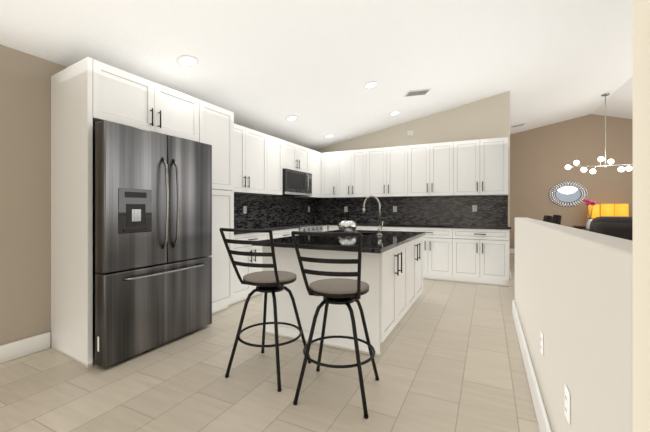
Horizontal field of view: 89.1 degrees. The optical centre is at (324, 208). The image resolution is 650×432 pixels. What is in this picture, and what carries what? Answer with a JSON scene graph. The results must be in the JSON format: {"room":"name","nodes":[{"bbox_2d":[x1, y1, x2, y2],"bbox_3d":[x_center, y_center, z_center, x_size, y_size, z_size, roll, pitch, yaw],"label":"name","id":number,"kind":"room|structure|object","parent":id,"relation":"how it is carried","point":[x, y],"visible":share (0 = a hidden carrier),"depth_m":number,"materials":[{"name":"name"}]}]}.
{"room":"kitchen","nodes":[
{"label":"kitchen","id":0,"kind":"room"},
{"bbox_2d":[0,44,249,346],"bbox_3d":[-2.385,-0.055,3.018,0.150,2.510,9.700,0,0,26],"label":"wall","id":1,"kind":"structure","parent":0,"point":[25,195],"depth_m":2.71,"materials":[{"name":"beige paint"}]},
{"bbox_2d":[0,332,49,363],"bbox_3d":[-3.383,1.130,0.809,0.018,0.140,4.555,0,0,26],"label":"baseboard","id":2,"kind":"structure","parent":1,"relation":"attached to","point":[22,348],"depth_m":2.69,"materials":[{"name":"white wood"}]},
{"bbox_2d":[233,123,248,193],"bbox_3d":[-1.393,-0.690,4.460,0.347,0.920,0.678,0,0,26],"label":"upper cabinet","id":3,"kind":"object","parent":1,"relation":"attached to","point":[241,133],"depth_m":4.57,"materials":[{"name":"white wood"}]},
{"bbox_2d":[249,129,268,194],"bbox_3d":[-1.159,-0.690,4.933,0.347,0.920,0.620,0,0,26],"label":"upper cabinet","id":4,"kind":"object","parent":1,"relation":"attached to","point":[262,161],"depth_m":4.91,"materials":[{"name":"white wood"}]},
{"bbox_2d":[234,194,313,226],"bbox_3d":[-0.965,0.025,5.714,0.008,0.550,3.300,0,0,26],"label":"tile backsplash","id":5,"kind":"structure","parent":1,"relation":"attached to","point":[279,209],"depth_m":5.77,"materials":[{"name":"tile"}]},
{"bbox_2d":[243,206,246,213],"bbox_3d":[-1.244,0.015,5.131,0.008,0.115,0.075,0,0,26],"label":"electrical outlet","id":6,"kind":"object","parent":5,"relation":"attached to","point":[244,209],"visible":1,"depth_m":5.13,"materials":[{"name":"white plastic"}]},
{"bbox_2d":[269,135,284,194],"bbox_3d":[-0.953,-0.690,5.350,0.347,0.920,0.551,0,0,26],"label":"upper cabinet","id":7,"kind":"object","parent":1,"relation":"attached to","point":[276,146],"depth_m":5.32,"materials":[{"name":"white wood"}]},
{"bbox_2d":[285,141,300,170],"bbox_3d":[-0.744,-0.912,5.774,0.347,0.475,0.516,0,0,26],"label":"upper cabinet","id":8,"kind":"object","parent":1,"relation":"attached to","point":[292,151],"depth_m":5.76,"materials":[{"name":"white wood"}]},
{"bbox_2d":[280,168,311,195],"bbox_3d":[-0.606,-0.458,5.926,0.458,0.425,0.900,0,0,26],"label":"microwave","id":9,"kind":"object","parent":8,"relation":"attached to","point":[297,183],"visible":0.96,"depth_m":5.77,"materials":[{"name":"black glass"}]},
{"bbox_2d":[301,147,308,172],"bbox_3d":[-0.569,-0.912,6.128,0.347,0.475,0.514,0,0,26],"label":"upper cabinet","id":10,"kind":"object","parent":1,"relation":"attached to","point":[304,151],"depth_m":6.14,"materials":[{"name":"white wood"}]},
{"bbox_2d":[294,149,320,197],"bbox_3d":[-0.350,-0.690,6.570,0.347,0.920,0.590,0,0,26],"label":"upper cabinet","id":11,"kind":"object","parent":1,"relation":"attached to","point":[314,156],"depth_m":6.53,"materials":[{"name":"white wood"}]},
{"bbox_2d":[0,253,539,431],"bbox_3d":[2.166,1.250,2.973,8.350,0.100,13.650,0,0,26],"label":"floor","id":12,"kind":"structure","parent":0,"point":[450,359],"depth_m":2.28,"materials":[{"name":"tile"}]},
{"bbox_2d":[51,57,233,367],"bbox_3d":[-1.729,0.025,3.353,0.724,2.350,1.600,0,0,26],"label":"cabinet","id":13,"kind":"object","parent":12,"relation":"on","point":[87,93],"visible":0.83,"depth_m":2.74,"materials":[{"name":"white wood"}]},
{"bbox_2d":[93,120,211,367],"bbox_3d":[-1.729,0.273,3.066,0.924,1.855,1.060,0,0,26],"label":"refrigerator","id":14,"kind":"object","parent":12,"relation":"on","point":[152,238],"visible":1,"depth_m":2.73,"materials":[{"name":"silver metal"}]},
{"bbox_2d":[228,230,275,305],"bbox_3d":[-1.220,0.754,4.481,0.618,0.893,0.865,0,0,26],"label":"base cabinet","id":15,"kind":"object","parent":12,"relation":"on","point":[242,292],"depth_m":4.24,"materials":[{"name":"white wood"}]},
{"bbox_2d":[234,226,299,233],"bbox_3d":[-1.046,0.288,4.805,0.643,0.036,1.600,0,0,26],"label":"countertop","id":16,"kind":"structure","parent":15,"relation":"on","point":[244,227],"depth_m":4.82,"materials":[{"name":"black stone"}]},
{"bbox_2d":[219,228,310,391],"bbox_3d":[-0.435,0.664,2.415,0.481,1.071,0.597,0,0,26],"label":"bar stool","id":17,"kind":"object","parent":12,"relation":"on","point":[267,282],"visible":0.98,"depth_m":2.32,"materials":[{"name":"metal"}]},
{"bbox_2d":[276,230,298,237],"bbox_3d":[-0.893,0.754,5.145,0.618,0.893,0.855,0,0,26],"label":"base cabinet","id":18,"kind":"object","parent":12,"relation":"on","point":[279,233],"depth_m":4.99,"materials":[{"name":"white wood"}]},
{"bbox_2d":[273,223,322,231],"bbox_3d":[-0.468,0.734,5.858,0.712,0.931,0.780,0,0,26],"label":"range oven","id":19,"kind":"object","parent":12,"relation":"on","point":[309,227],"visible":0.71,"depth_m":5.75,"materials":[{"name":"silver metal"}]},
{"bbox_2d":[291,231,378,418],"bbox_3d":[0.074,0.664,2.118,0.476,1.071,0.594,0,0,19],"label":"bar stool","id":20,"kind":"object","parent":12,"relation":"on","point":[341,291],"visible":1,"depth_m":2.01,"materials":[{"name":"metal"}]},
{"bbox_2d":[262,234,425,356],"bbox_3d":[0.360,0.771,3.770,1.226,0.858,1.900,0,0,26],"label":"kitchen island","id":21,"kind":"object","parent":12,"relation":"on","point":[392,269],"depth_m":2.95,"materials":[{"name":"white wood"}]},
{"bbox_2d":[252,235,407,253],"bbox_3d":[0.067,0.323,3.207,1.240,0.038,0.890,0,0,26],"label":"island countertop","id":22,"kind":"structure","parent":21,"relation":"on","point":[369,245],"depth_m":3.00,"materials":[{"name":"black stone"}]},
{"bbox_2d":[325,230,425,241],"bbox_3d":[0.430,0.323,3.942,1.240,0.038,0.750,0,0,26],"label":"island countertop","id":23,"kind":"structure","parent":21,"relation":"on","point":[409,236],"depth_m":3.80,"materials":[{"name":"black stone"}]},
{"bbox_2d":[338,221,356,231],"bbox_3d":[0.292,0.229,4.295,0.250,0.150,0.250,0,0,26],"label":"bowl","id":24,"kind":"object","parent":23,"relation":"on","point":[347,226],"visible":0.9,"depth_m":4.20,"materials":[{"name":"white metal"}]},
{"bbox_2d":[362,195,383,234],"bbox_3d":[0.564,0.072,3.895,0.242,0.464,0.109,0,0,26],"label":"faucet","id":25,"kind":"object","parent":23,"relation":"on","point":[379,226],"visible":1,"depth_m":3.84,"materials":[{"name":"silver metal"}]},
{"bbox_2d":[328,225,367,230],"bbox_3d":[0.563,0.754,6.463,0.774,0.893,0.627,0,0,26],"label":"base cabinet","id":26,"kind":"object","parent":12,"relation":"on","point":[330,227],"depth_m":6.12,"materials":[{"name":"white wood"}]},
{"bbox_2d":[368,225,407,230],"bbox_3d":[1.188,0.754,6.154,0.859,0.893,0.627,0,0,26],"label":"base cabinet","id":27,"kind":"object","parent":12,"relation":"on","point":[370,227],"depth_m":5.82,"materials":[{"name":"white wood"}]},
{"bbox_2d":[408,229,455,281],"bbox_3d":[1.865,0.754,5.820,0.890,0.893,0.627,0,0,26],"label":"base cabinet","id":28,"kind":"object","parent":12,"relation":"on","point":[439,245],"depth_m":5.47,"materials":[{"name":"white wood"}]},
{"bbox_2d":[456,229,508,286],"bbox_3d":[2.546,0.754,5.483,0.870,0.893,0.627,0,0,26],"label":"base cabinet","id":29,"kind":"object","parent":12,"relation":"on","point":[472,253],"depth_m":5.18,"materials":[{"name":"white wood"}]},
{"bbox_2d":[300,221,510,228],"bbox_3d":[1.292,0.288,6.085,3.704,0.036,0.646,0,0,26],"label":"countertop","id":30,"kind":"structure","parent":29,"relation":"on","point":[329,223],"depth_m":5.46,"materials":[{"name":"black stone"}]},
{"bbox_2d":[543,215,552,222],"bbox_3d":[4.467,0.663,6.382,0.483,1.076,0.480,0,0,26],"label":"dining chair","id":31,"kind":"object","parent":12,"relation":"on","point":[546,218],"visible":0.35,"depth_m":6.24,"materials":[{"name":"fabric"}]},
{"bbox_2d":[552,215,561,224],"bbox_3d":[5.134,0.663,7.078,0.483,1.076,0.480,0,0,26],"label":"dining chair","id":32,"kind":"object","parent":12,"relation":"on","point":[556,219],"visible":0.23,"depth_m":6.95,"materials":[{"name":"fabric"}]},
{"bbox_2d":[573,226,585,228],"bbox_3d":[6.816,0.810,7.815,1.440,0.780,0.510,0,0,26],"label":"sideboard","id":33,"kind":"object","parent":12,"relation":"on","point":[580,227],"visible":0.1,"depth_m":7.92,"materials":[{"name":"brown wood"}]},
{"bbox_2d":[588,204,599,219],"bbox_3d":[6.495,0.154,7.979,0.224,0.530,0.224,0,0,26],"label":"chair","id":34,"kind":"object","parent":33,"relation":"on","point":[595,212],"visible":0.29,"depth_m":7.89,"materials":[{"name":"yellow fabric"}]},
{"bbox_2d":[601,204,613,215],"bbox_3d":[6.728,0.149,7.864,0.248,0.540,0.248,0,0,26],"label":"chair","id":35,"kind":"object","parent":33,"relation":"on","point":[607,209],"visible":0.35,"depth_m":7.77,"materials":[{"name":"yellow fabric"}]},
{"bbox_2d":[615,204,628,215],"bbox_3d":[6.963,0.149,7.747,0.248,0.540,0.248,0,0,26],"label":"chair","id":36,"kind":"object","parent":33,"relation":"on","point":[621,209],"visible":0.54,"depth_m":7.66,"materials":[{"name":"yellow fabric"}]},
{"bbox_2d":[589,216,632,240],"bbox_3d":[3.993,0.642,3.727,2.140,1.115,0.980,0,0,26],"label":"sofa","id":37,"kind":"object","parent":12,"relation":"on","point":[619,226],"visible":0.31,"depth_m":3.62,"materials":[{"name":"black leather"}]},
{"bbox_3d":[6.149,0.820,6.443,1.800,0.760,1.000,0,0,26],"label":"dining table","id":38,"kind":"object","parent":12,"relation":"on","visible":0},
{"bbox_2d":[583,200,596,229],"bbox_3d":[5.457,0.120,6.789,0.217,0.637,0.216,0,0,26],"label":"flower vase","id":39,"kind":"object","parent":38,"relation":"on","point":[593,203],"visible":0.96,"depth_m":6.77,"materials":[{"name":"white ceramic"}]},
{"bbox_2d":[0,0,632,149],"bbox_3d":[2.166,-1.867,2.973,8.350,1.232,13.650,0,0,26],"label":"ceiling","id":40,"kind":"structure","parent":0,"point":[268,67],"depth_m":3.62,"materials":[{"name":"white paint"}]},
{"bbox_2d":[177,55,198,66],"bbox_3d":[-1.325,-1.427,3.186,0.192,0.044,0.196,0,0,26],"label":"recessed light","id":41,"kind":"object","parent":40,"relation":"in","point":[187,61],"visible":1,"depth_m":3.18,"materials":[{"name":"white"}]},
{"bbox_2d":[286,116,297,120],"bbox_3d":[-0.511,-1.404,5.104,0.192,0.044,0.196,0,0,26],"label":"recessed light","id":42,"kind":"object","parent":40,"relation":"in","point":[290,118],"visible":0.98,"depth_m":5.10,"materials":[{"name":"white"}]},
{"bbox_2d":[364,81,377,88],"bbox_3d":[0.615,-1.655,4.403,0.192,0.044,0.196,0,0,26],"label":"recessed light","id":43,"kind":"object","parent":40,"relation":"in","point":[371,84],"visible":1,"depth_m":4.40,"materials":[{"name":"white"}]},
{"bbox_2d":[389,111,399,115],"bbox_3d":[1.199,-1.647,5.676,0.192,0.044,0.196,0,0,26],"label":"recessed light","id":44,"kind":"object","parent":40,"relation":"in","point":[394,113],"visible":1,"depth_m":5.67,"materials":[{"name":"white"}]},
{"bbox_2d":[404,89,430,96],"bbox_3d":[1.385,-1.742,4.948,0.360,0.083,0.199,0,0,-9],"label":"ceiling vent","id":45,"kind":"object","parent":40,"relation":"in","point":[417,92],"visible":0.98,"depth_m":4.93,"materials":[{"name":"grey metal"}]},
{"bbox_2d":[565,93,632,173],"bbox_3d":[5.672,-1.529,6.673,1.344,1.603,0.374,0,0,26],"label":"chandelier","id":46,"kind":"object","parent":40,"relation":"hanging from","point":[600,160],"visible":0.77,"depth_m":6.67,"materials":[{"name":"white glass"}]},
{"bbox_2d":[315,91,509,279],"bbox_3d":[1.471,-0.409,6.445,3.730,3.219,0.140,0,0,26],"label":"wall","id":47,"kind":"structure","parent":0,"point":[487,118],"depth_m":5.95,"materials":[{"name":"beige paint"}]},
{"bbox_2d":[322,151,337,196],"bbox_3d":[0.180,-0.690,6.808,0.388,0.920,0.347,0,0,26],"label":"upper cabinet","id":48,"kind":"object","parent":47,"relation":"attached to","point":[329,161],"depth_m":6.66,"materials":[{"name":"white wood"}]},
{"bbox_2d":[338,149,369,196],"bbox_3d":[0.582,-0.690,6.609,0.750,0.920,0.347,0,0,26],"label":"upper cabinet","id":49,"kind":"object","parent":47,"relation":"attached to","point":[353,165],"depth_m":6.43,"materials":[{"name":"white wood"}]},
{"bbox_2d":[370,145,409,196],"bbox_3d":[1.219,-0.690,6.295,0.910,0.920,0.347,0,0,26],"label":"upper cabinet","id":50,"kind":"object","parent":47,"relation":"attached to","point":[389,166],"depth_m":6.11,"materials":[{"name":"white wood"}]},
{"bbox_2d":[314,195,507,224],"bbox_3d":[1.425,0.025,6.386,3.700,0.550,0.008,0,0,26],"label":"tile backsplash","id":51,"kind":"structure","parent":47,"relation":"attached to","point":[491,210],"depth_m":6.21,"materials":[{"name":"tile"}]},
{"bbox_2d":[472,205,476,211],"bbox_3d":[2.623,-0.010,5.784,0.075,0.115,0.008,0,0,26],"label":"electrical outlet","id":52,"kind":"object","parent":51,"relation":"attached to","point":[474,208],"visible":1,"depth_m":5.78,"materials":[{"name":"white plastic"}]},
{"bbox_2d":[410,141,457,196],"bbox_3d":[1.918,-0.690,5.949,0.890,0.920,0.347,0,0,26],"label":"upper cabinet","id":53,"kind":"object","parent":47,"relation":"attached to","point":[433,166],"depth_m":5.77,"materials":[{"name":"white wood"}]},
{"bbox_2d":[458,137,507,195],"bbox_3d":[2.604,-0.690,5.611,0.880,0.920,0.347,0,0,26],"label":"upper cabinet","id":54,"kind":"object","parent":47,"relation":"attached to","point":[478,167],"depth_m":5.42,"materials":[{"name":"white wood"}]},
{"bbox_2d":[510,114,632,248],"bbox_3d":[5.155,-0.597,9.025,8.350,3.593,0.150,0,0,26],"label":"wall","id":55,"kind":"structure","parent":0,"point":[542,157],"depth_m":8.40,"materials":[{"name":"beige paint"}]},
{"bbox_2d":[549,182,587,206],"bbox_3d":[6.192,-0.375,8.405,0.813,0.650,0.040,0,0,26],"label":"sunburst mirror","id":56,"kind":"object","parent":55,"relation":"attached to","point":[567,194],"visible":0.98,"depth_m":8.40,"materials":[{"name":"silver mirror"}]},
{"bbox_2d":[515,0,649,431],"bbox_3d":[0.579,-0.416,0.416,0.130,3.232,7.360,0,0,26],"label":"wall","id":57,"kind":"structure","parent":0,"point":[574,295],"depth_m":0.92,"materials":[{"name":"beige paint"}]},
{"bbox_2d":[512,300,551,431],"bbox_3d":[0.525,1.120,0.456,0.042,0.160,7.382,0,0,26],"label":"baseboard","id":58,"kind":"structure","parent":57,"relation":"attached to","point":[539,407],"depth_m":2.10,"materials":[{"name":"white wood"}]},
{"bbox_2d":[540,331,543,355],"bbox_3d":[1.195,0.740,1.819,0.008,0.115,0.075,0,0,26],"label":"electrical outlet","id":59,"kind":"object","parent":57,"relation":"attached to","point":[542,343],"visible":1,"depth_m":1.81,"materials":[{"name":"white plastic"}]},
{"bbox_2d":[565,384,569,424],"bbox_3d":[0.907,0.730,1.236,0.008,0.115,0.075,0,0,26],"label":"electrical outlet","id":60,"kind":"object","parent":57,"relation":"attached to","point":[567,403],"visible":0.96,"depth_m":1.22,"materials":[{"name":"white plastic"}]}
]}

